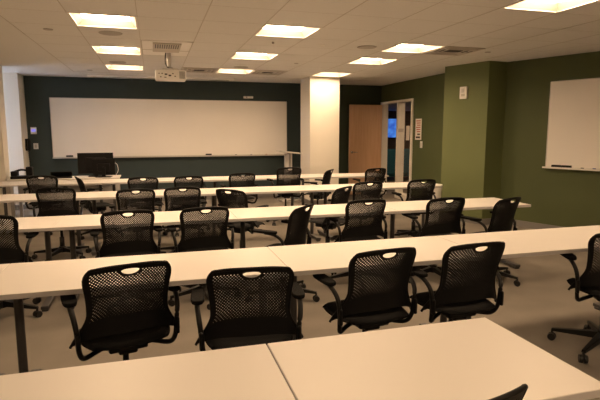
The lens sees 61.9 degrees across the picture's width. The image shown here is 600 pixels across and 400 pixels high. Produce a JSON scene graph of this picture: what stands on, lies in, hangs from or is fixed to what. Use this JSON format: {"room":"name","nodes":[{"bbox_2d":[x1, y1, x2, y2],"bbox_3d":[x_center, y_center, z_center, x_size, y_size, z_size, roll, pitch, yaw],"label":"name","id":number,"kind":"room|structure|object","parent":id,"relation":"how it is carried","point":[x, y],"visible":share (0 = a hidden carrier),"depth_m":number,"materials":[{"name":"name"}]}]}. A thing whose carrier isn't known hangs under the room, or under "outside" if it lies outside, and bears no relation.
{"room":"classroom","nodes":[
{"label":"classroom","id":0,"kind":"room"},
{"bbox_2d":[0,65,11,215],"bbox_3d":[-5.569,-0.936,8.378,1.125,2.640,0.300,-2,8,-16],"label":"wall pier","id":1,"kind":"object","parent":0,"point":[4,155],"visible":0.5,"depth_m":8.48,"materials":[{"name":"beige paint"}]},
{"bbox_2d":[2,73,29,204],"bbox_3d":[-6.004,-1.130,9.811,1.100,2.640,0.480,-2,8,-16],"label":"wall","id":2,"kind":"structure","parent":0,"point":[13,83],"depth_m":9.69,"materials":[{"name":"beige paint"}]},
{"bbox_2d":[25,138,30,166],"bbox_3d":[-5.449,-0.906,10.068,0.093,0.678,0.160,-2,8,-16],"label":"wall phone","id":3,"kind":"object","parent":2,"relation":"attached to","point":[27,141],"visible":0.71,"depth_m":10.00,"materials":[{"name":"black plastic"}]},
{"bbox_2d":[23,76,381,189],"bbox_3d":[-1.792,-1.337,11.338,8.090,2.640,0.120,-2,8,-16],"label":"wall","id":4,"kind":"structure","parent":0,"point":[38,90],"depth_m":11.02,"materials":[{"name":"teal paint"}]},
{"bbox_2d":[30,127,36,133],"bbox_3d":[-5.424,-1.412,10.181,0.110,0.140,0.028,-2,8,-16],"label":"thermostat","id":5,"kind":"object","parent":4,"relation":"attached to","point":[33,129],"visible":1,"depth_m":10.17,"materials":[{"name":"white plastic"}]},
{"bbox_2d":[15,193,300,209],"bbox_3d":[-2.235,-0.019,11.065,8.950,0.100,0.492,-2,8,-16],"label":"baseboard","id":6,"kind":"structure","parent":4,"relation":"attached to","point":[259,195],"depth_m":10.96,"materials":[{"name":"grey plastic"}]},
{"bbox_2d":[49,97,286,158],"bbox_3d":[-2.699,-1.566,10.932,5.004,1.242,0.084,-2,8,-16],"label":"whiteboard","id":7,"kind":"object","parent":4,"relation":"attached to","point":[124,128],"visible":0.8,"depth_m":10.90,"materials":[{"name":"ceramic"}]},
{"bbox_2d":[52,154,283,158],"bbox_3d":[-2.699,-0.966,11.013,5.004,0.032,0.084,-2,8,-16],"label":"marker tray","id":8,"kind":"object","parent":7,"relation":"on","point":[55,156],"depth_m":10.94,"materials":[{"name":"silver metal"}]},
{"bbox_2d":[0,0,599,85],"bbox_3d":[1.122,-1.766,4.680,14.003,0.001,15.912,-2,8,-16],"label":"ceiling","id":9,"kind":"structure","parent":0,"point":[19,54],"depth_m":5.91,"materials":[{"name":"tile"}]},
{"bbox_2d":[66,12,138,28],"bbox_3d":[-1.984,-1.858,5.092,0.636,0.081,0.636,-2,8,-16],"label":"ceiling light","id":10,"kind":"object","parent":9,"relation":"attached to","point":[79,19],"visible":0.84,"depth_m":5.29,"materials":[{"name":"white plastic"}]},
{"bbox_2d":[81,14,129,20],"bbox_3d":[-1.984,-1.893,5.087,0.466,0.012,0.466,-2,8,-16],"label":"diffuser","id":11,"kind":"object","parent":10,"relation":"attached to","point":[84,17],"depth_m":5.26,"materials":[{"name":"white plastic"}]},
{"bbox_2d":[98,31,122,35],"bbox_3d":[-2.159,-1.899,5.698,0.260,0.008,0.260,-2,8,-16],"label":"ceiling speaker","id":12,"kind":"object","parent":9,"relation":"attached to","point":[110,33],"visible":1,"depth_m":5.69,"materials":[{"name":"grey"}]},
{"bbox_2d":[91,46,141,54],"bbox_3d":[-2.519,-2.105,6.908,0.636,0.081,0.636,-2,8,-16],"label":"ceiling light","id":13,"kind":"object","parent":9,"relation":"attached to","point":[97,49],"visible":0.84,"depth_m":7.13,"materials":[{"name":"white plastic"}]},
{"bbox_2d":[102,47,135,48],"bbox_3d":[-2.519,-2.139,6.904,0.466,0.012,0.466,-2,8,-16],"label":"diffuser","id":14,"kind":"object","parent":13,"relation":"attached to","point":[102,47],"depth_m":7.10,"materials":[{"name":"white plastic"}]},
{"bbox_2d":[109,61,125,63],"bbox_3d":[-2.935,-2.219,8.054,0.260,0.008,0.260,-2,8,-16],"label":"ceiling speaker","id":15,"kind":"object","parent":9,"relation":"attached to","point":[119,62],"visible":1,"depth_m":8.06,"materials":[{"name":"grey"}]},
{"bbox_2d":[104,64,143,69],"bbox_3d":[-3.053,-2.352,8.725,0.636,0.081,0.636,-2,8,-16],"label":"ceiling light","id":16,"kind":"object","parent":9,"relation":"attached to","point":[118,67],"visible":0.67,"depth_m":8.96,"materials":[{"name":"white plastic"}]},
{"bbox_2d":[87,74,233,80],"bbox_3d":[-2.800,-2.502,10.252,2.900,0.039,0.140,-2,8,-16],"label":"case","id":17,"kind":"object","parent":9,"relation":"attached to","point":[88,75],"visible":0.87,"depth_m":10.10,"materials":[{"name":"white metal"}]},
{"bbox_2d":[141,40,192,81],"bbox_3d":[-1.804,-1.839,6.767,0.630,0.414,1.160,-2,8,-16],"label":"projector","id":18,"kind":"object","parent":9,"relation":"hanging from","point":[149,47],"visible":1,"depth_m":6.76,"materials":[{"name":"white plastic"}]},
{"bbox_2d":[182,67,217,72],"bbox_3d":[-1.831,-2.356,9.084,0.616,0.013,0.616,-2,8,-16],"label":"ceiling vent","id":19,"kind":"object","parent":9,"relation":"in","point":[187,69],"visible":0.88,"depth_m":9.06,"materials":[{"name":"grey metal"}]},
{"bbox_2d":[215,68,252,73],"bbox_3d":[-1.220,-2.424,9.254,0.636,0.081,0.636,-2,8,-16],"label":"ceiling light","id":20,"kind":"object","parent":9,"relation":"attached to","point":[241,71],"visible":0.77,"depth_m":9.49,"materials":[{"name":"white plastic"}]},
{"bbox_2d":[229,52,278,59],"bbox_3d":[-0.686,-2.177,7.438,0.636,0.081,0.636,-2,8,-16],"label":"ceiling light","id":21,"kind":"object","parent":9,"relation":"attached to","point":[238,55],"visible":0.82,"depth_m":7.67,"materials":[{"name":"white plastic"}]},
{"bbox_2d":[249,70,287,74],"bbox_3d":[-0.609,-2.404,9.437,0.616,0.013,0.616,-2,8,-16],"label":"ceiling vent","id":22,"kind":"object","parent":9,"relation":"in","point":[257,72],"visible":1,"depth_m":9.40,"materials":[{"name":"grey metal"}]},
{"bbox_2d":[253,24,321,38],"bbox_3d":[-0.151,-1.930,5.621,0.636,0.081,0.636,-2,8,-16],"label":"ceiling light","id":23,"kind":"object","parent":9,"relation":"attached to","point":[268,30],"visible":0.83,"depth_m":5.83,"materials":[{"name":"white plastic"}]},
{"bbox_2d":[263,25,305,30],"bbox_3d":[-0.151,-1.964,5.617,0.466,0.012,0.466,-2,8,-16],"label":"diffuser","id":24,"kind":"object","parent":23,"relation":"attached to","point":[268,27],"depth_m":5.77,"materials":[{"name":"white plastic"}]},
{"bbox_2d":[0,0,598,79],"bbox_3d":[2.366,-1.718,4.332,9.836,0.004,13.360,-2,8,-16],"label":"trim","id":25,"kind":"structure","parent":9,"relation":"attached to","point":[57,0],"depth_m":5.79,"materials":[{"name":"silver metal"}]},
{"bbox_2d":[312,72,351,76],"bbox_3d":[0.613,-2.495,9.784,0.636,0.081,0.636,-2,8,-16],"label":"ceiling light","id":26,"kind":"object","parent":9,"relation":"attached to","point":[332,74],"visible":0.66,"depth_m":10.03,"materials":[{"name":"white plastic"}]},
{"bbox_2d":[99,44,595,80],"bbox_3d":[3.777,-2.013,6.512,16.271,0.004,4.916,6,10,36],"label":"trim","id":27,"kind":"structure","parent":9,"relation":"attached to","point":[595,44],"depth_m":9.96,"materials":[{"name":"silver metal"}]},
{"bbox_2d":[357,45,376,48],"bbox_3d":[0.887,-2.027,6.640,0.260,0.008,0.260,-2,8,-16],"label":"ceiling speaker","id":28,"kind":"object","parent":9,"relation":"attached to","point":[364,46],"visible":1,"depth_m":6.63,"materials":[{"name":"grey"}]},
{"bbox_2d":[348,58,398,64],"bbox_3d":[1.147,-2.249,7.968,0.636,0.081,0.636,-2,8,-16],"label":"ceiling light","id":29,"kind":"object","parent":9,"relation":"attached to","point":[376,61],"visible":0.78,"depth_m":8.21,"materials":[{"name":"white plastic"}]},
{"bbox_2d":[381,44,443,52],"bbox_3d":[1.504,-2.084,6.757,0.636,0.081,0.636,-2,8,-16],"label":"ceiling light","id":30,"kind":"object","parent":9,"relation":"attached to","point":[404,48],"visible":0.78,"depth_m":6.98,"materials":[{"name":"white plastic"}]},
{"bbox_2d":[398,44,422,46],"bbox_3d":[1.504,-2.119,6.752,0.466,0.012,0.466,-2,8,-16],"label":"diffuser","id":31,"kind":"object","parent":30,"relation":"attached to","point":[402,45],"depth_m":6.90,"materials":[{"name":"white plastic"}]},
{"bbox_2d":[421,46,484,55],"bbox_3d":[2.115,-2.065,6.939,0.616,0.013,0.616,-2,8,-16],"label":"ceiling vent","id":32,"kind":"object","parent":9,"relation":"in","point":[446,50],"visible":1,"depth_m":6.90,"materials":[{"name":"grey metal"}]},
{"bbox_2d":[500,0,599,12],"bbox_3d":[2.217,-1.756,4.335,0.636,0.081,0.636,-2,8,-16],"label":"ceiling light","id":33,"kind":"object","parent":9,"relation":"attached to","point":[552,6],"visible":1,"depth_m":4.58,"materials":[{"name":"white plastic"}]},
{"bbox_2d":[533,0,563,2],"bbox_3d":[2.217,-1.790,4.330,0.466,0.012,0.466,-2,8,-16],"label":"diffuser","id":34,"kind":"object","parent":33,"relation":"attached to","point":[534,1],"depth_m":4.57,"materials":[{"name":"white plastic"}]},
{"bbox_2d":[0,176,599,399],"bbox_3d":[2.982,0.325,9.279,18.150,0.100,22.100,-2,8,-16],"label":"floor","id":35,"kind":"structure","parent":0,"point":[542,301],"depth_m":4.30,"materials":[{"name":"carpet"}]},
{"bbox_2d":[0,264,9,374],"bbox_3d":[-2.416,0.818,2.559,1.559,0.730,0.653,-2,8,-16],"label":"table","id":36,"kind":"object","parent":35,"relation":"on","point":[2,266],"visible":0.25,"depth_m":2.98,"materials":[{"name":"laminate"}]},
{"bbox_2d":[0,215,42,316],"bbox_3d":[-2.490,0.528,4.103,0.672,0.889,0.661,-2,8,-16],"label":"chair","id":37,"kind":"object","parent":35,"relation":"on","point":[10,254],"visible":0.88,"depth_m":4.01,"materials":[{"name":"black plastic"}]},
{"bbox_2d":[0,216,63,311],"bbox_3d":[-2.918,0.582,4.303,1.579,0.730,0.633,-2,8,-16],"label":"table","id":38,"kind":"object","parent":35,"relation":"on","point":[45,224],"visible":0.52,"depth_m":4.41,"materials":[{"name":"laminate"}]},
{"bbox_2d":[0,192,87,256],"bbox_3d":[-3.466,0.324,6.199,1.519,0.730,0.653,-2,8,-16],"label":"table","id":39,"kind":"object","parent":35,"relation":"on","point":[6,198],"visible":0.53,"depth_m":6.19,"materials":[{"name":"laminate"}]},
{"bbox_2d":[23,175,68,234],"bbox_3d":[-3.844,0.050,7.625,0.660,0.889,0.672,-2,8,-16],"label":"chair","id":40,"kind":"object","parent":35,"relation":"on","point":[50,178],"visible":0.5,"depth_m":7.39,"materials":[{"name":"black plastic"}]},
{"bbox_2d":[0,179,107,214],"bbox_3d":[-3.930,0.079,8.005,1.609,0.730,0.653,-2,8,-16],"label":"table","id":41,"kind":"object","parent":35,"relation":"on","point":[100,182],"visible":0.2,"depth_m":7.83,"materials":[{"name":"laminate"}]},
{"bbox_2d":[32,187,91,260],"bbox_3d":[-2.917,0.263,6.056,0.657,0.889,0.673,-2,8,-16],"label":"chair","id":42,"kind":"object","parent":35,"relation":"on","point":[72,210],"visible":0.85,"depth_m":5.85,"materials":[{"name":"black plastic"}]},
{"bbox_2d":[7,175,120,217],"bbox_3d":[-4.098,-0.037,8.860,1.750,0.730,0.600,-2,8,-16],"label":"desk","id":43,"kind":"object","parent":35,"relation":"on","point":[107,187],"visible":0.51,"depth_m":8.84,"materials":[{"name":"laminate"}]},
{"bbox_2d":[10,167,33,178],"bbox_3d":[-4.759,-0.466,8.565,0.330,0.200,0.220,-2,8,-16],"label":"camera","id":44,"kind":"object","parent":43,"relation":"on","point":[29,170],"visible":0.93,"depth_m":8.53,"materials":[{"name":"black plastic"}]},
{"bbox_2d":[50,171,71,177],"bbox_3d":[-4.163,-0.442,8.723,0.340,0.109,0.240,-3,8,-24],"label":"laptop","id":45,"kind":"object","parent":43,"relation":"on","point":[67,174],"visible":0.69,"depth_m":8.75,"materials":[{"name":"black plastic"}]},
{"bbox_2d":[77,153,112,176],"bbox_3d":[-3.675,-0.636,8.998,0.600,0.420,0.180,-3,8,-20],"label":"computer monitor","id":46,"kind":"object","parent":43,"relation":"on","point":[84,160],"visible":0.61,"depth_m":8.96,"materials":[{"name":"black plastic"}]},
{"bbox_2d":[92,159,115,177],"bbox_3d":[-3.480,-0.566,8.854,0.380,0.320,0.180,-1,8,-10],"label":"computer monitor","id":47,"kind":"object","parent":43,"relation":"on","point":[103,167],"visible":1,"depth_m":8.86,"materials":[{"name":"black plastic"}]},
{"bbox_2d":[74,176,121,239],"bbox_3d":[-2.963,0.085,7.366,0.651,0.889,0.678,-5,9,-31],"label":"chair","id":48,"kind":"object","parent":35,"relation":"on","point":[100,206],"visible":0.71,"depth_m":7.22,"materials":[{"name":"black plastic"}]},
{"bbox_2d":[60,260,179,360],"bbox_3d":[-0.928,0.719,2.692,0.675,0.889,0.663,-4,9,-29],"label":"chair","id":49,"kind":"object","parent":35,"relation":"on","point":[113,332],"visible":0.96,"depth_m":2.50,"materials":[{"name":"black fabric"}]},
{"bbox_2d":[90,209,162,308],"bbox_3d":[-1.516,0.486,4.407,0.678,0.889,0.651,-3,8,-22],"label":"chair","id":50,"kind":"object","parent":35,"relation":"on","point":[116,247],"visible":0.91,"depth_m":4.17,"materials":[{"name":"black plastic"}]},
{"bbox_2d":[109,188,165,253],"bbox_3d":[-1.910,0.283,5.908,0.669,0.889,0.669,-3,8,-19],"label":"chair","id":51,"kind":"object","parent":35,"relation":"on","point":[152,200],"visible":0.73,"depth_m":5.68,"materials":[{"name":"black plastic"}]},
{"bbox_2d":[0,247,286,372],"bbox_3d":[-0.901,0.759,2.997,1.594,0.730,0.653,-2,8,-16],"label":"table","id":52,"kind":"object","parent":35,"relation":"on","point":[18,281],"visible":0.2,"depth_m":2.86,"materials":[{"name":"laminate"}]},
{"bbox_2d":[121,177,167,236],"bbox_3d":[-2.327,0.079,7.409,0.666,0.889,0.669,-3,8,-18],"label":"chair","id":53,"kind":"object","parent":35,"relation":"on","point":[133,180],"visible":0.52,"depth_m":7.20,"materials":[{"name":"black plastic"}]},
{"bbox_2d":[52,210,237,308],"bbox_3d":[-1.411,0.522,4.738,1.559,0.730,0.633,-2,8,-16],"label":"table","id":54,"kind":"object","parent":35,"relation":"on","point":[71,223],"visible":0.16,"depth_m":4.53,"materials":[{"name":"laminate"}]},
{"bbox_2d":[82,188,207,255],"bbox_3d":[-2.007,0.267,6.620,1.519,0.730,0.653,-2,8,-16],"label":"table","id":55,"kind":"object","parent":35,"relation":"on","point":[91,196],"visible":0.45,"depth_m":6.40,"materials":[{"name":"laminate"}]},
{"bbox_2d":[0,344,295,399],"bbox_3d":[-0.780,0.972,1.427,1.539,0.730,0.623,-2,8,-16],"label":"table","id":56,"kind":"object","parent":35,"relation":"on","point":[251,372],"visible":1,"depth_m":1.60,"materials":[{"name":"laminate"}]},
{"bbox_2d":[105,177,210,210],"bbox_3d":[-2.365,0.018,8.457,1.649,0.730,0.653,-2,8,-16],"label":"table","id":57,"kind":"object","parent":35,"relation":"on","point":[112,182],"visible":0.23,"depth_m":8.24,"materials":[{"name":"laminate"}]},
{"bbox_2d":[157,186,206,252],"bbox_3d":[-1.441,0.249,6.158,0.676,0.889,0.663,-2,8,-17],"label":"chair","id":58,"kind":"object","parent":35,"relation":"on","point":[167,190],"visible":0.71,"depth_m":5.90,"materials":[{"name":"black plastic"}]},
{"bbox_2d":[166,176,209,236],"bbox_3d":[-1.701,0.052,7.606,0.678,0.889,0.654,-3,8,-18],"label":"chair","id":59,"kind":"object","parent":35,"relation":"on","point":[192,182],"visible":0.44,"depth_m":7.32,"materials":[{"name":"black plastic"}]},
{"bbox_2d":[167,206,241,309],"bbox_3d":[-0.875,0.470,4.532,0.677,0.889,0.654,-3,8,-20],"label":"chair","id":60,"kind":"object","parent":35,"relation":"on","point":[202,240],"visible":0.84,"depth_m":4.35,"materials":[{"name":"black plastic"}]},
{"bbox_2d":[219,173,259,226],"bbox_3d":[-0.996,-0.020,8.136,0.667,0.889,0.668,-3,8,-19],"label":"chair","id":61,"kind":"object","parent":35,"relation":"on","point":[251,176],"visible":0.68,"depth_m":7.90,"materials":[{"name":"black plastic"}]},
{"bbox_2d":[216,189,268,248],"bbox_3d":[-0.675,0.292,5.839,0.669,0.889,0.669,4,9,28],"label":"chair","id":62,"kind":"object","parent":35,"relation":"on","point":[221,195],"visible":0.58,"depth_m":5.64,"materials":[{"name":"black plastic"}]},
{"bbox_2d":[191,266,304,351],"bbox_3d":[-0.280,0.718,2.700,0.678,0.889,0.651,-1,8,-10],"label":"chair","id":63,"kind":"object","parent":35,"relation":"on","point":[232,331],"visible":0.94,"depth_m":2.46,"materials":[{"name":"black"}]},
{"bbox_2d":[208,175,302,205],"bbox_3d":[-0.805,-0.044,8.908,1.599,0.730,0.653,-2,8,-16],"label":"table","id":64,"kind":"object","parent":35,"relation":"on","point":[215,179],"visible":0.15,"depth_m":8.74,"materials":[{"name":"laminate"}]},
{"bbox_2d":[204,185,326,240],"bbox_3d":[-0.499,0.208,7.056,1.619,0.730,0.653,-2,8,-16],"label":"table","id":65,"kind":"object","parent":35,"relation":"on","point":[298,188],"visible":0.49,"depth_m":6.95,"materials":[{"name":"laminate"}]},
{"bbox_2d":[247,203,319,307],"bbox_3d":[-0.137,0.465,4.569,0.669,0.889,0.669,4,9,26],"label":"chair","id":66,"kind":"object","parent":35,"relation":"on","point":[298,220],"visible":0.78,"depth_m":4.37,"materials":[{"name":"black plastic"}]},
{"bbox_2d":[266,167,302,225],"bbox_3d":[-0.217,-0.090,8.397,0.649,0.959,0.671,-3,8,-19],"label":"chair","id":67,"kind":"object","parent":35,"relation":"on","point":[293,179],"visible":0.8,"depth_m":8.16,"materials":[{"name":"black plastic"}]},
{"bbox_2d":[276,150,301,201],"bbox_3d":[-0.233,-0.544,11.158,0.500,1.117,0.440,-2,8,-16],"label":"lectern","id":68,"kind":"object","parent":35,"relation":"on","point":[287,155],"visible":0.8,"depth_m":11.06,"materials":[{"name":"silver metal"}]},
{"bbox_2d":[229,203,398,292],"bbox_3d":[0.125,0.462,5.182,1.639,0.730,0.633,-2,8,-16],"label":"table","id":69,"kind":"object","parent":35,"relation":"on","point":[243,215],"visible":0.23,"depth_m":4.97,"materials":[{"name":"laminate"}]},
{"bbox_2d":[302,169,333,204],"bbox_3d":[0.318,-0.102,8.739,0.669,0.889,0.666,3,8,22],"label":"chair","id":70,"kind":"object","parent":35,"relation":"on","point":[327,175],"visible":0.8,"depth_m":8.57,"materials":[{"name":"black plastic"}]},
{"bbox_2d":[305,186,351,242],"bbox_3d":[0.322,0.263,6.047,0.683,0.891,0.655,5,9,33],"label":"chair","id":71,"kind":"object","parent":35,"relation":"on","point":[342,197],"visible":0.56,"depth_m":5.92,"materials":[{"name":"black plastic"}]},
{"bbox_2d":[300,173,388,205],"bbox_3d":[0.755,-0.105,9.359,1.649,0.730,0.653,-2,8,-16],"label":"table","id":72,"kind":"object","parent":35,"relation":"on","point":[338,175],"visible":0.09,"depth_m":9.18,"materials":[{"name":"laminate"}]},
{"bbox_2d":[325,199,388,288],"bbox_3d":[0.556,0.401,5.039,0.656,0.889,0.673,-3,8,-19],"label":"chair","id":73,"kind":"object","parent":35,"relation":"on","point":[362,230],"visible":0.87,"depth_m":4.84,"materials":[{"name":"black plastic"}]},
{"bbox_2d":[338,181,382,241],"bbox_3d":[0.800,0.168,6.757,0.657,0.889,0.673,-3,8,-19],"label":"chair","id":74,"kind":"object","parent":35,"relation":"on","point":[377,194],"visible":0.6,"depth_m":6.51,"materials":[{"name":"black plastic"}]},
{"bbox_2d":[313,247,416,333],"bbox_3d":[0.405,0.677,3.000,0.676,0.889,0.650,-3,8,-22],"label":"chair","id":75,"kind":"object","parent":35,"relation":"on","point":[372,309],"visible":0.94,"depth_m":2.82,"materials":[{"name":"black plastic"}]},
{"bbox_2d":[353,168,387,214],"bbox_3d":[1.289,-0.154,9.129,0.676,0.889,0.650,-3,8,-22],"label":"chair","id":76,"kind":"object","parent":35,"relation":"on","point":[380,177],"visible":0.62,"depth_m":8.92,"materials":[{"name":"black plastic"}]},
{"bbox_2d":[268,236,479,339],"bbox_3d":[0.500,0.704,3.402,1.324,0.730,0.653,-2,8,-16],"label":"table","id":77,"kind":"object","parent":35,"relation":"on","point":[320,258],"visible":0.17,"depth_m":3.31,"materials":[{"name":"laminate"}]},
{"bbox_2d":[314,182,441,239],"bbox_3d":[1.152,0.143,7.533,1.819,0.730,0.653,-2,8,-16],"label":"table","id":78,"kind":"object","parent":35,"relation":"on","point":[396,185],"visible":0.53,"depth_m":7.40,"materials":[{"name":"laminate"}]},
{"bbox_2d":[387,149,409,176],"bbox_3d":[3.113,-1.157,16.107,1.740,1.000,0.840,-2,8,-16],"label":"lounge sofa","id":79,"kind":"object","parent":35,"relation":"on","point":[391,153],"visible":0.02,"depth_m":15.63,"materials":[{"name":"teal fabric"}]},
{"bbox_2d":[389,179,435,238],"bbox_3d":[1.587,0.125,7.069,0.657,0.889,0.673,-2,8,-16],"label":"chair","id":80,"kind":"object","parent":35,"relation":"on","point":[416,193],"visible":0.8,"depth_m":6.84,"materials":[{"name":"black plastic"}]},
{"bbox_2d":[267,317,599,399],"bbox_3d":[0.424,0.925,1.775,0.960,0.730,0.623,-2,8,-16],"label":"table","id":81,"kind":"object","parent":35,"relation":"on","point":[478,358],"visible":0.91,"depth_m":1.71,"materials":[{"name":"laminate"}]},
{"bbox_2d":[403,197,465,282],"bbox_3d":[1.399,0.385,5.157,0.676,0.889,0.650,-2,8,-16],"label":"chair","id":82,"kind":"object","parent":35,"relation":"on","point":[442,227],"visible":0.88,"depth_m":4.97,"materials":[{"name":"black plastic"}]},
{"bbox_2d":[429,184,442,220],"bbox_3d":[2.283,0.053,8.510,0.260,0.645,0.260,-2,8,-16],"label":"waste bin","id":83,"kind":"object","parent":35,"relation":"on","point":[438,191],"visible":0.2,"depth_m":8.38,"materials":[{"name":"white plastic"}]},
{"bbox_2d":[374,197,530,273],"bbox_3d":[1.685,0.401,5.633,1.609,0.730,0.633,-2,8,-16],"label":"table","id":84,"kind":"object","parent":35,"relation":"on","point":[404,207],"visible":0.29,"depth_m":5.48,"materials":[{"name":"laminate"}]},
{"bbox_2d":[410,241,504,322],"bbox_3d":[0.992,0.651,3.198,0.649,0.889,0.671,-3,8,-19],"label":"chair","id":85,"kind":"object","parent":35,"relation":"on","point":[455,301],"visible":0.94,"depth_m":2.97,"materials":[{"name":"black plastic"}]},
{"bbox_2d":[451,197,520,286],"bbox_3d":[1.953,0.388,5.136,0.669,0.889,0.669,-6,10,-36],"label":"chair","id":86,"kind":"object","parent":35,"relation":"on","point":[504,216],"visible":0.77,"depth_m":4.92,"materials":[{"name":"black plastic"}]},
{"bbox_2d":[488,384,527,399],"bbox_3d":[0.339,0.888,1.452,0.677,0.889,0.654,-4,9,-26],"label":"chair","id":87,"kind":"object","parent":35,"relation":"on","point":[518,393],"visible":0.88,"depth_m":1.24,"materials":[{"name":"black"}]},
{"bbox_2d":[437,225,599,321],"bbox_3d":[1.948,0.647,3.820,1.689,0.730,0.653,-2,8,-16],"label":"table","id":88,"kind":"object","parent":35,"relation":"on","point":[551,241],"visible":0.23,"depth_m":3.71,"materials":[{"name":"laminate"}]},
{"bbox_2d":[547,233,599,362],"bbox_3d":[2.141,0.612,3.487,0.677,0.889,0.661,1,8,10],"label":"chair","id":89,"kind":"object","parent":35,"relation":"on","point":[587,283],"visible":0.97,"depth_m":3.35,"materials":[{"name":"black plastic"}]},
{"bbox_2d":[301,77,339,199],"bbox_3d":[0.416,-1.258,10.753,0.640,2.640,0.690,-2,8,-16],"label":"wall column","id":90,"kind":"structure","parent":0,"point":[319,95],"depth_m":10.41,"materials":[{"name":"beige paint"}]},
{"bbox_2d":[300,197,330,204],"bbox_3d":[0.418,0.001,10.918,0.664,0.100,0.702,-2,8,-16],"label":"floor","id":91,"kind":"structure","parent":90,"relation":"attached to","point":[320,202],"depth_m":10.58,"materials":[{"name":"carpet"}]},
{"bbox_2d":[387,111,410,148],"bbox_3d":[5.796,-1.894,15.587,9.080,2.600,11.100,-2,8,-16],"label":"wall","id":92,"kind":"structure","parent":0,"point":[391,114],"depth_m":18.07,"materials":[{"name":"grey"}]},
{"bbox_2d":[388,118,396,137],"bbox_3d":[3.130,-2.563,17.840,1.240,0.720,0.099,-2,8,-16],"label":"television","id":93,"kind":"object","parent":92,"relation":"attached to","point":[391,121],"visible":0.11,"depth_m":17.83,"materials":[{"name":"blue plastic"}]},
{"bbox_2d":[388,102,410,110],"bbox_3d":[6.190,-2.759,14.377,8.930,0.100,8.600,-2,8,-16],"label":"ceiling","id":94,"kind":"structure","parent":0,"point":[391,107],"depth_m":15.37,"materials":[{"name":"grey"}]},
{"bbox_2d":[381,73,444,198],"bbox_3d":[2.629,-1.213,10.420,0.120,2.640,4.134,-2,8,-16],"label":"wall","id":95,"kind":"structure","parent":0,"point":[427,92],"depth_m":10.28,"materials":[{"name":"green paint"}]},
{"bbox_2d":[348,98,413,199],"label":"door","id":96,"kind":"structure","parent":95,"relation":"in","point":[368,124],"depth_m":12.08,"materials":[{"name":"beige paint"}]},
{"bbox_2d":[406,126,409,139],"bbox_3d":[2.397,-1.490,11.123,0.004,0.320,0.155,-2,8,-16],"label":"notice","id":97,"kind":"object","parent":96,"relation":"attached to","point":[407,127],"visible":1,"depth_m":11.12,"materials":[{"name":"beige paper"}]},
{"bbox_2d":[415,119,421,139],"bbox_3d":[2.504,-1.496,10.573,0.014,0.440,0.240,-2,8,-16],"label":"notice","id":98,"kind":"object","parent":95,"relation":"attached to","point":[418,127],"visible":1,"depth_m":10.56,"materials":[{"name":"beige paper"}]},
{"bbox_2d":[440,61,506,218],"bbox_3d":[2.907,-0.963,8.582,0.541,2.640,0.987,-3,8,-24],"label":"wall pier","id":99,"kind":"object","parent":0,"point":[473,127],"visible":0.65,"depth_m":8.28,"materials":[{"name":"green paint"}]},
{"bbox_2d":[459,86,467,98],"bbox_3d":[2.724,-1.787,8.329,0.060,0.200,0.140,-5,9,-34],"label":"fire alarm","id":100,"kind":"object","parent":99,"relation":"attached to","point":[463,90],"visible":1,"depth_m":8.30,"materials":[{"name":"white plastic"}]},
{"bbox_2d":[439,212,495,224],"bbox_3d":[2.834,0.321,8.561,1.031,0.100,0.330,5,9,34],"label":"baseboard","id":101,"kind":"object","parent":99,"relation":"attached to","point":[485,221],"visible":0.21,"depth_m":8.32,"materials":[{"name":"grey plastic"}]},
{"bbox_2d":[500,51,599,226],"bbox_3d":[6.534,-0.362,4.152,0.120,2.640,11.208,-6,10,-37],"label":"wall","id":102,"kind":"structure","parent":0,"point":[556,197],"depth_m":7.74,"materials":[{"name":"green paint"}]},
{"bbox_2d":[512,220,563,228],"bbox_3d":[6.576,0.919,4.159,0.012,0.100,10.693,-6,10,-37],"label":"baseboard","id":103,"kind":"structure","parent":102,"relation":"attached to","point":[532,225],"depth_m":7.92,"materials":[{"name":"grey plastic"}]},
{"bbox_2d":[542,78,599,170],"bbox_3d":[4.492,-1.004,6.626,0.080,1.297,2.482,-6,10,-37],"label":"whiteboard","id":104,"kind":"object","parent":102,"relation":"attached to","point":[573,132],"visible":1,"depth_m":7.30,"materials":[{"name":"ceramic"}]},
{"bbox_2d":[542,166,599,170],"bbox_3d":[4.489,-0.374,6.716,0.079,0.025,2.470,-6,10,-37],"label":"marker tray","id":105,"kind":"object","parent":104,"relation":"on","point":[573,167],"depth_m":7.26,"materials":[{"name":"white plastic"}]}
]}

